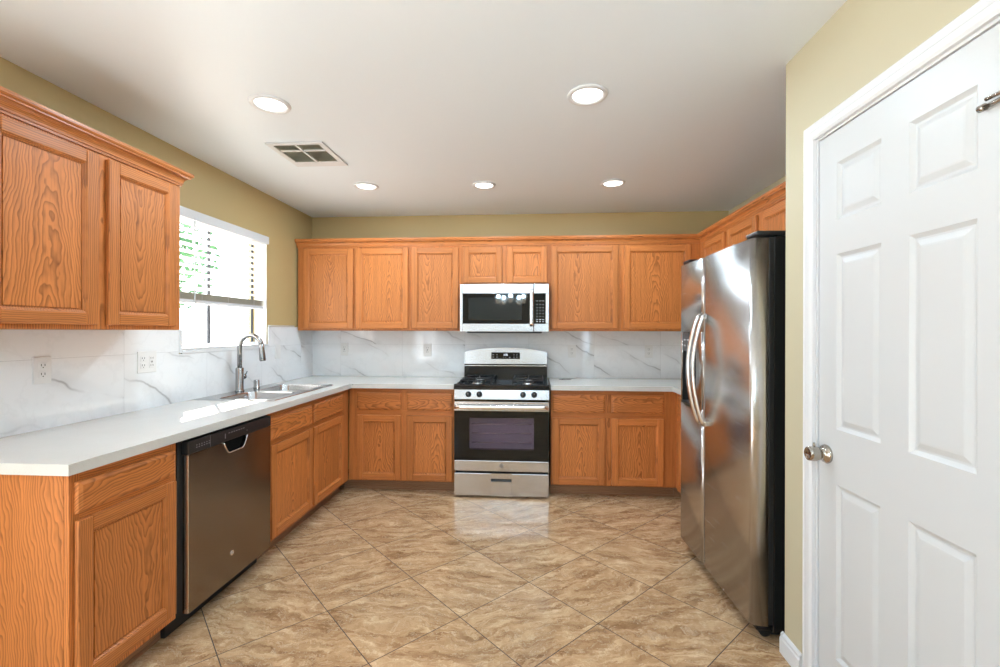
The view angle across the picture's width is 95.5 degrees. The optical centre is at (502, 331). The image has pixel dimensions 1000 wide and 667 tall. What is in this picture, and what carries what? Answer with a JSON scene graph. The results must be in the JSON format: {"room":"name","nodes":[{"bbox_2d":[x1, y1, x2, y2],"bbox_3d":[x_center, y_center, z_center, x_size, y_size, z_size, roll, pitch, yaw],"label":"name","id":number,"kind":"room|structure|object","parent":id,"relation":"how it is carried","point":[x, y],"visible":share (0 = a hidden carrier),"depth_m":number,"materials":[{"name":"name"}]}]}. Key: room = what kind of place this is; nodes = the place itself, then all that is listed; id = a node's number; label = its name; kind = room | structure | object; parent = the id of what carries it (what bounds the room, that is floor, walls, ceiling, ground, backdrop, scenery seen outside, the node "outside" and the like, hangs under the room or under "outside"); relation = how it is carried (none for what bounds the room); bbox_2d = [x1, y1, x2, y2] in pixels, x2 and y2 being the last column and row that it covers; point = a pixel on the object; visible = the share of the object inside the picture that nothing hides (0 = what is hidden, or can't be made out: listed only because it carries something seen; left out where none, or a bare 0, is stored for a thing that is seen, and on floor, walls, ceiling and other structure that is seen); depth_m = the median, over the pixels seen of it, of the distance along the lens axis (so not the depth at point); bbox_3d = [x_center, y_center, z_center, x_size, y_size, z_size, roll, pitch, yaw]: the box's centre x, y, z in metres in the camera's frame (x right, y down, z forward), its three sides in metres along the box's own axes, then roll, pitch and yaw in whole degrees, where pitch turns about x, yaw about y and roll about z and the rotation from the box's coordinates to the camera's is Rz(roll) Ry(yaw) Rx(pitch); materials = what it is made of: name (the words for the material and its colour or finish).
{"room":"kitchen","nodes":[
{"label":"kitchen","id":0,"kind":"room"},
{"bbox_2d":[0,57,311,353],"bbox_3d":[-2.264,0.112,0.028,0.160,2.474,9.144,0,0,4],"label":"wall","id":1,"kind":"structure","parent":0,"point":[213,192],"depth_m":3.17,"materials":[{"name":"brown paint"}]},
{"bbox_2d":[0,113,179,329],"bbox_3d":[-1.880,-0.399,1.968,0.325,0.778,0.898,0,0,4],"label":"upper cabinet","id":2,"kind":"object","parent":1,"relation":"attached to","point":[90,239],"visible":0.98,"depth_m":1.88,"materials":[{"name":"brown wood"}]},
{"bbox_2d":[0,86,193,186],"bbox_3d":[-1.867,-0.807,1.990,0.353,0.074,0.943,0,0,4],"label":"crown molding","id":3,"kind":"structure","parent":1,"relation":"attached to","point":[12,104],"depth_m":1.87,"materials":[{"name":"brown wood"}]},
{"bbox_2d":[0,327,312,437],"bbox_3d":[-1.973,0.196,3.003,0.009,0.474,2.950,0,0,4],"label":"tile backsplash","id":4,"kind":"structure","parent":1,"relation":"attached to","point":[94,375],"depth_m":2.34,"materials":[{"name":"stone"}]},
{"bbox_2d":[33,356,50,384],"bbox_3d":[-2.033,0.170,2.009,0.008,0.120,0.075,0,0,4],"label":"wall outlet","id":5,"kind":"object","parent":4,"relation":"attached to","point":[41,365],"visible":1,"depth_m":2.00,"materials":[{"name":"white plastic"}]},
{"bbox_2d":[39,362,46,368],"bbox_3d":[-2.031,0.150,2.009,0.002,0.029,0.034,0,0,4],"label":"receptacle","id":6,"kind":"object","parent":5,"relation":"attached to","point":[42,365],"depth_m":2.01,"materials":[{"name":"grey plastic"}]},
{"bbox_2d":[39,371,46,377],"bbox_3d":[-2.031,0.190,2.009,0.002,0.029,0.034,0,0,4],"label":"receptacle","id":7,"kind":"object","parent":5,"relation":"attached to","point":[42,374],"depth_m":2.01,"materials":[{"name":"grey plastic"}]},
{"bbox_2d":[137,351,155,373],"bbox_3d":[-1.996,0.170,2.554,0.008,0.120,0.125,0,0,4],"label":"wall outlet","id":8,"kind":"object","parent":4,"relation":"attached to","point":[146,360],"visible":1,"depth_m":2.55,"materials":[{"name":"white plastic"}]},
{"bbox_2d":[149,356,153,367],"bbox_3d":[-1.991,0.170,2.582,0.002,0.066,0.033,0,0,4],"label":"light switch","id":9,"kind":"object","parent":8,"relation":"attached to","point":[151,358],"depth_m":2.58,"materials":[{"name":"white plastic"}]},
{"bbox_2d":[179,330,268,353],"bbox_3d":[-1.953,0.062,3.259,0.014,0.150,0.947,0,0,4],"label":"trim","id":10,"kind":"structure","parent":1,"relation":"attached to","point":[181,351],"depth_m":3.04,"materials":[{"name":"white paint"}]},
{"bbox_2d":[182,231,267,349],"bbox_3d":[-2.030,-0.320,3.264,0.167,0.865,0.923,0,0,4],"label":"window","id":11,"kind":"structure","parent":1,"relation":"in","point":[260,314],"depth_m":3.72,"materials":[{"name":"white paint"}]},
{"bbox_2d":[180,206,268,319],"bbox_3d":[-1.981,-0.424,3.238,0.078,0.702,0.978,0,0,4],"label":"window blind","id":12,"kind":"object","parent":11,"relation":"attached to","point":[190,217],"visible":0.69,"depth_m":3.18,"materials":[{"name":"white paint"}]},
{"bbox_2d":[268,325,293,326],"bbox_3d":[-1.982,0.189,2.825,0.016,0.488,2.606,0,0,4],"label":"trim","id":13,"kind":"structure","parent":1,"relation":"attached to","point":[268,325],"depth_m":3.88,"materials":[{"name":"grey tile"}]},
{"bbox_2d":[0,0,846,216],"bbox_3d":[0.394,-1.180,-0.128,5.600,0.120,9.200,0,0,4],"label":"ceiling","id":14,"kind":"structure","parent":0,"point":[423,102],"depth_m":2.07,"materials":[{"name":"white paint"}]},
{"bbox_2d":[248,94,290,113],"bbox_3d":[-1.144,-1.119,2.241,0.190,0.010,0.190,0,0,4],"label":"recessed light","id":15,"kind":"object","parent":14,"relation":"in","point":[266,103],"visible":1,"depth_m":2.23,"materials":[{"name":"white paint"}]},
{"bbox_2d":[265,141,347,166],"bbox_3d":[-1.225,-1.120,2.880,0.353,0.010,0.378,0,0,4],"label":"ceiling vent","id":16,"kind":"object","parent":14,"relation":"in","point":[301,154],"visible":1,"depth_m":2.86,"materials":[{"name":"white metal"}]},
{"bbox_2d":[354,182,378,190],"bbox_3d":[-1.048,-1.120,3.505,0.184,0.010,0.184,0,0,4],"label":"recessed light","id":17,"kind":"object","parent":14,"relation":"in","point":[368,186],"visible":1,"depth_m":3.50,"materials":[{"name":"white paint"}]},
{"bbox_2d":[472,181,495,189],"bbox_3d":[-0.138,-1.118,3.475,0.180,0.010,0.180,0,0,4],"label":"recessed light","id":18,"kind":"object","parent":14,"relation":"in","point":[484,185],"visible":1,"depth_m":3.46,"materials":[{"name":"white paint"}]},
{"bbox_2d":[567,84,607,105],"bbox_3d":[0.404,-1.116,2.149,0.190,0.010,0.190,0,0,4],"label":"recessed light","id":19,"kind":"object","parent":14,"relation":"in","point":[586,94],"visible":1,"depth_m":2.14,"materials":[{"name":"white paint"}]},
{"bbox_2d":[601,179,625,187],"bbox_3d":[0.835,-1.116,3.422,0.184,0.010,0.184,0,0,4],"label":"recessed light","id":20,"kind":"object","parent":14,"relation":"in","point":[610,183],"visible":1,"depth_m":3.41,"materials":[{"name":"white paint"}]},
{"bbox_2d":[127,469,790,666],"bbox_3d":[0.390,1.394,-0.126,5.600,0.080,9.200,0,0,4],"label":"floor","id":21,"kind":"structure","parent":0,"point":[372,577],"depth_m":2.33,"materials":[{"name":"tile"}]},
{"bbox_2d":[0,443,176,666],"bbox_3d":[-1.733,0.910,1.779,0.620,0.876,0.459,0,0,4],"label":"base cabinet","id":22,"kind":"object","parent":21,"relation":"on","point":[88,558],"visible":0.95,"depth_m":1.58,"materials":[{"name":"brown wood"}]},
{"bbox_2d":[160,415,270,638],"bbox_3d":[-1.671,0.914,2.344,0.605,0.868,0.666,0,0,4],"label":"dishwasher","id":23,"kind":"object","parent":21,"relation":"on","point":[223,475],"visible":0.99,"depth_m":2.21,"materials":[{"name":"silver metal"}]},
{"bbox_2d":[196,427,244,447],"bbox_3d":[-1.376,0.518,2.247,0.001,0.052,0.370,0,0,4],"label":"print","id":24,"kind":"object","parent":23,"relation":"on","point":[216,439],"depth_m":2.22,"materials":[{"name":"grey plastic"}]},
{"bbox_2d":[257,389,347,558],"bbox_3d":[-1.630,0.910,3.272,0.620,0.876,1.178,0,0,4],"label":"base cabinet","id":25,"kind":"object","parent":21,"relation":"on","point":[309,440],"visible":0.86,"depth_m":3.10,"materials":[{"name":"brown wood"}]},
{"bbox_2d":[0,376,463,475],"bbox_3d":[-1.217,0.454,2.956,1.525,0.038,2.959,0,0,4],"label":"countertop","id":26,"kind":"structure","parent":25,"relation":"on","point":[74,448],"depth_m":2.04,"materials":[{"name":"stone"}]},
{"bbox_2d":[235,333,265,391],"bbox_3d":[-1.808,0.220,3.291,0.225,0.420,0.108,0,0,4],"label":"kitchen faucet","id":27,"kind":"object","parent":26,"relation":"on","point":[240,376],"visible":1,"depth_m":3.26,"materials":[{"name":"silver metal"}]},
{"bbox_2d":[194,380,331,400],"bbox_3d":[-1.667,0.485,3.293,0.538,0.232,0.878,0,0,4],"label":"sink","id":28,"kind":"object","parent":26,"relation":"in","point":[270,392],"depth_m":3.26,"materials":[{"name":"silver metal"}]},
{"bbox_2d":[344,388,455,490],"bbox_3d":[-0.866,0.910,4.103,0.976,0.876,0.605,0,0,4],"label":"base cabinet","id":29,"kind":"object","parent":21,"relation":"on","point":[399,438],"visible":0.93,"depth_m":3.81,"materials":[{"name":"brown wood"}]},
{"bbox_2d":[454,347,549,497],"bbox_3d":[0.014,0.749,3.977,0.778,1.204,0.713,0,0,4],"label":"gas range","id":30,"kind":"object","parent":21,"relation":"on","point":[501,401],"visible":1,"depth_m":3.70,"materials":[{"name":"silver metal"}]},
{"bbox_2d":[454,379,549,389],"bbox_3d":[0.013,0.458,3.946,0.778,0.026,0.555,0,0,4],"label":"cooktop","id":31,"kind":"object","parent":30,"relation":"in","point":[496,384],"depth_m":3.68,"materials":[{"name":"black metal"}]},
{"bbox_2d":[549,386,675,495],"bbox_3d":[0.921,0.914,3.979,1.005,0.876,0.605,0,0,4],"label":"base cabinet","id":32,"kind":"object","parent":21,"relation":"on","point":[601,442],"visible":0.98,"depth_m":3.69,"materials":[{"name":"brown wood"}]},
{"bbox_2d":[673,393,680,495],"bbox_3d":[1.702,0.916,3.551,0.650,0.876,1.340,0,0,4],"label":"base cabinet","id":33,"kind":"object","parent":21,"relation":"on","point":[676,491],"visible":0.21,"depth_m":3.56,"materials":[{"name":"brown wood"}]},
{"bbox_2d":[548,378,680,394],"bbox_3d":[1.220,0.458,3.589,1.660,0.038,1.359,0,0,4],"label":"countertop","id":34,"kind":"structure","parent":33,"relation":"on","point":[575,384],"depth_m":3.77,"materials":[{"name":"stone"}]},
{"bbox_2d":[681,230,785,636],"bbox_3d":[1.478,0.456,2.421,0.902,1.797,0.895,0,0,2],"label":"refrigerator","id":35,"kind":"object","parent":21,"relation":"on","point":[733,297],"visible":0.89,"depth_m":2.12,"materials":[{"name":"silver metal"}]},
{"bbox_2d":[312,211,728,468],"bbox_3d":[0.114,0.113,4.397,3.980,2.474,0.100,0,0,4],"label":"wall","id":36,"kind":"structure","parent":0,"point":[689,222],"depth_m":4.35,"materials":[{"name":"brown paint"}]},
{"bbox_2d":[298,247,409,330],"bbox_3d":[-1.344,-0.400,4.280,1.051,0.778,0.315,0,0,4],"label":"upper cabinet","id":37,"kind":"object","parent":36,"relation":"attached to","point":[340,288],"visible":1,"depth_m":4.13,"materials":[{"name":"brown wood"}]},
{"bbox_2d":[410,246,460,330],"bbox_3d":[-0.591,-0.398,4.228,0.460,0.778,0.315,0,0,4],"label":"upper cabinet","id":38,"kind":"object","parent":36,"relation":"attached to","point":[435,271],"visible":0.94,"depth_m":4.08,"materials":[{"name":"brown wood"}]},
{"bbox_2d":[313,331,680,378],"bbox_3d":[0.110,0.215,4.342,3.980,0.442,0.009,0,0,4],"label":"tile backsplash","id":39,"kind":"structure","parent":36,"relation":"attached to","point":[599,354],"depth_m":4.36,"materials":[{"name":"stone"}]},
{"bbox_2d":[341,343,347,354],"bbox_3d":[-1.544,0.171,4.448,0.075,0.120,0.008,0,0,4],"label":"wall outlet","id":40,"kind":"object","parent":39,"relation":"attached to","point":[344,346],"visible":1,"depth_m":4.45,"materials":[{"name":"white plastic"}]},
{"bbox_2d":[424,344,430,355],"bbox_3d":[-0.721,0.177,4.391,0.075,0.120,0.008,0,0,4],"label":"wall outlet","id":41,"kind":"object","parent":39,"relation":"attached to","point":[427,347],"visible":1,"depth_m":4.39,"materials":[{"name":"white plastic"}]},
{"bbox_2d":[568,345,575,356],"bbox_3d":[0.660,0.183,4.296,0.075,0.120,0.008,0,0,4],"label":"wall outlet","id":42,"kind":"object","parent":39,"relation":"attached to","point":[571,348],"visible":1,"depth_m":4.29,"materials":[{"name":"white plastic"}]},
{"bbox_2d":[645,345,652,357],"bbox_3d":[1.371,0.183,4.246,0.075,0.120,0.008,0,0,4],"label":"wall outlet","id":43,"kind":"object","parent":39,"relation":"attached to","point":[648,348],"visible":1,"depth_m":4.24,"materials":[{"name":"white plastic"}]},
{"bbox_2d":[461,245,548,283],"bbox_3d":[0.031,-0.601,4.185,0.786,0.370,0.315,0,0,4],"label":"upper cabinet","id":44,"kind":"object","parent":36,"relation":"attached to","point":[511,264],"visible":0.96,"depth_m":4.03,"materials":[{"name":"brown wood"}]},
{"bbox_2d":[460,284,548,332],"bbox_3d":[0.030,-0.201,4.114,0.773,0.426,0.448,0,0,4],"label":"microwave oven","id":45,"kind":"object","parent":44,"relation":"attached to","point":[484,308],"visible":1,"depth_m":3.94,"materials":[{"name":"silver metal"}]},
{"bbox_2d":[295,181,785,247],"bbox_3d":[-0.142,-0.804,3.086,3.631,0.074,1.979,0,0,4],"label":"crown molding","id":46,"kind":"structure","parent":36,"relation":"attached to","point":[777,194],"depth_m":3.98,"materials":[{"name":"brown wood"}]},
{"bbox_2d":[549,244,619,330],"bbox_3d":[0.734,-0.396,4.136,0.624,0.778,0.315,0,0,4],"label":"upper cabinet","id":47,"kind":"object","parent":36,"relation":"attached to","point":[584,280],"visible":0.99,"depth_m":3.99,"materials":[{"name":"brown wood"}]},
{"bbox_2d":[620,243,699,330],"bbox_3d":[1.385,-0.394,4.091,0.680,0.778,0.315,0,0,4],"label":"upper cabinet","id":48,"kind":"object","parent":36,"relation":"attached to","point":[650,274],"visible":0.71,"depth_m":3.95,"materials":[{"name":"brown wood"}]},
{"bbox_2d":[729,176,785,213],"bbox_3d":[2.067,0.118,3.082,0.100,2.474,2.454,0,0,4],"label":"wall","id":49,"kind":"structure","parent":0,"point":[783,179],"depth_m":3.63,"materials":[{"name":"beige paint"}]},
{"bbox_2d":[700,212,759,258],"bbox_3d":[1.858,-0.631,3.546,0.375,0.302,1.327,0,0,4],"label":"upper cabinet","id":50,"kind":"object","parent":49,"relation":"attached to","point":[737,233],"visible":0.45,"depth_m":3.29,"materials":[{"name":"brown wood"}]},
{"bbox_2d":[759,199,785,230],"bbox_3d":[1.780,-0.631,2.424,0.375,0.302,0.922,0,0,4],"label":"upper cabinet","id":51,"kind":"object","parent":49,"relation":"attached to","point":[773,218],"visible":0.12,"depth_m":2.71,"materials":[{"name":"brown wood"}]},
{"bbox_2d":[785,0,978,652],"bbox_3d":[1.542,0.119,0.888,0.845,2.474,1.985,0,0,4],"label":"wall","id":52,"kind":"structure","parent":0,"point":[862,39],"depth_m":1.76,"materials":[{"name":"beige paint"}]},
{"bbox_2d":[779,631,801,666],"bbox_3d":[1.181,1.310,1.852,0.024,0.088,0.141,0,0,4],"label":"baseboard","id":53,"kind":"structure","parent":52,"relation":"attached to","point":[789,651],"depth_m":1.85,"materials":[{"name":"white paint"}]},
{"bbox_2d":[802,0,999,666],"bbox_3d":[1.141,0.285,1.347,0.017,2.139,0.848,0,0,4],"label":"trim","id":54,"kind":"structure","parent":52,"relation":"attached to","point":[983,12],"depth_m":1.70,"materials":[{"name":"white paint"}]},
{"bbox_2d":[804,23,999,666],"bbox_3d":[1.138,0.321,1.336,0.104,2.052,0.711,0,0,4],"label":"door","id":55,"kind":"structure","parent":52,"relation":"in","point":[907,454],"depth_m":1.28,"materials":[{"name":"white paint"}]},
{"label":"outside","id":56,"kind":"structure","parent":0,"visible":0},
{"bbox_3d":[-15.799,1.529,6.106,27.640,0.180,50.000,0,0,4],"label":"ground","id":57,"kind":"structure","parent":56,"visible":0},
{"bbox_2d":[180,222,219,308],"bbox_3d":[-5.726,-0.528,7.796,1.539,3.979,1.544,0,0,4],"label":"tree","id":58,"kind":"object","parent":57,"relation":"on","point":[183,224],"visible":0.13,"depth_m":7.96,"materials":[{"name":"green plant"}]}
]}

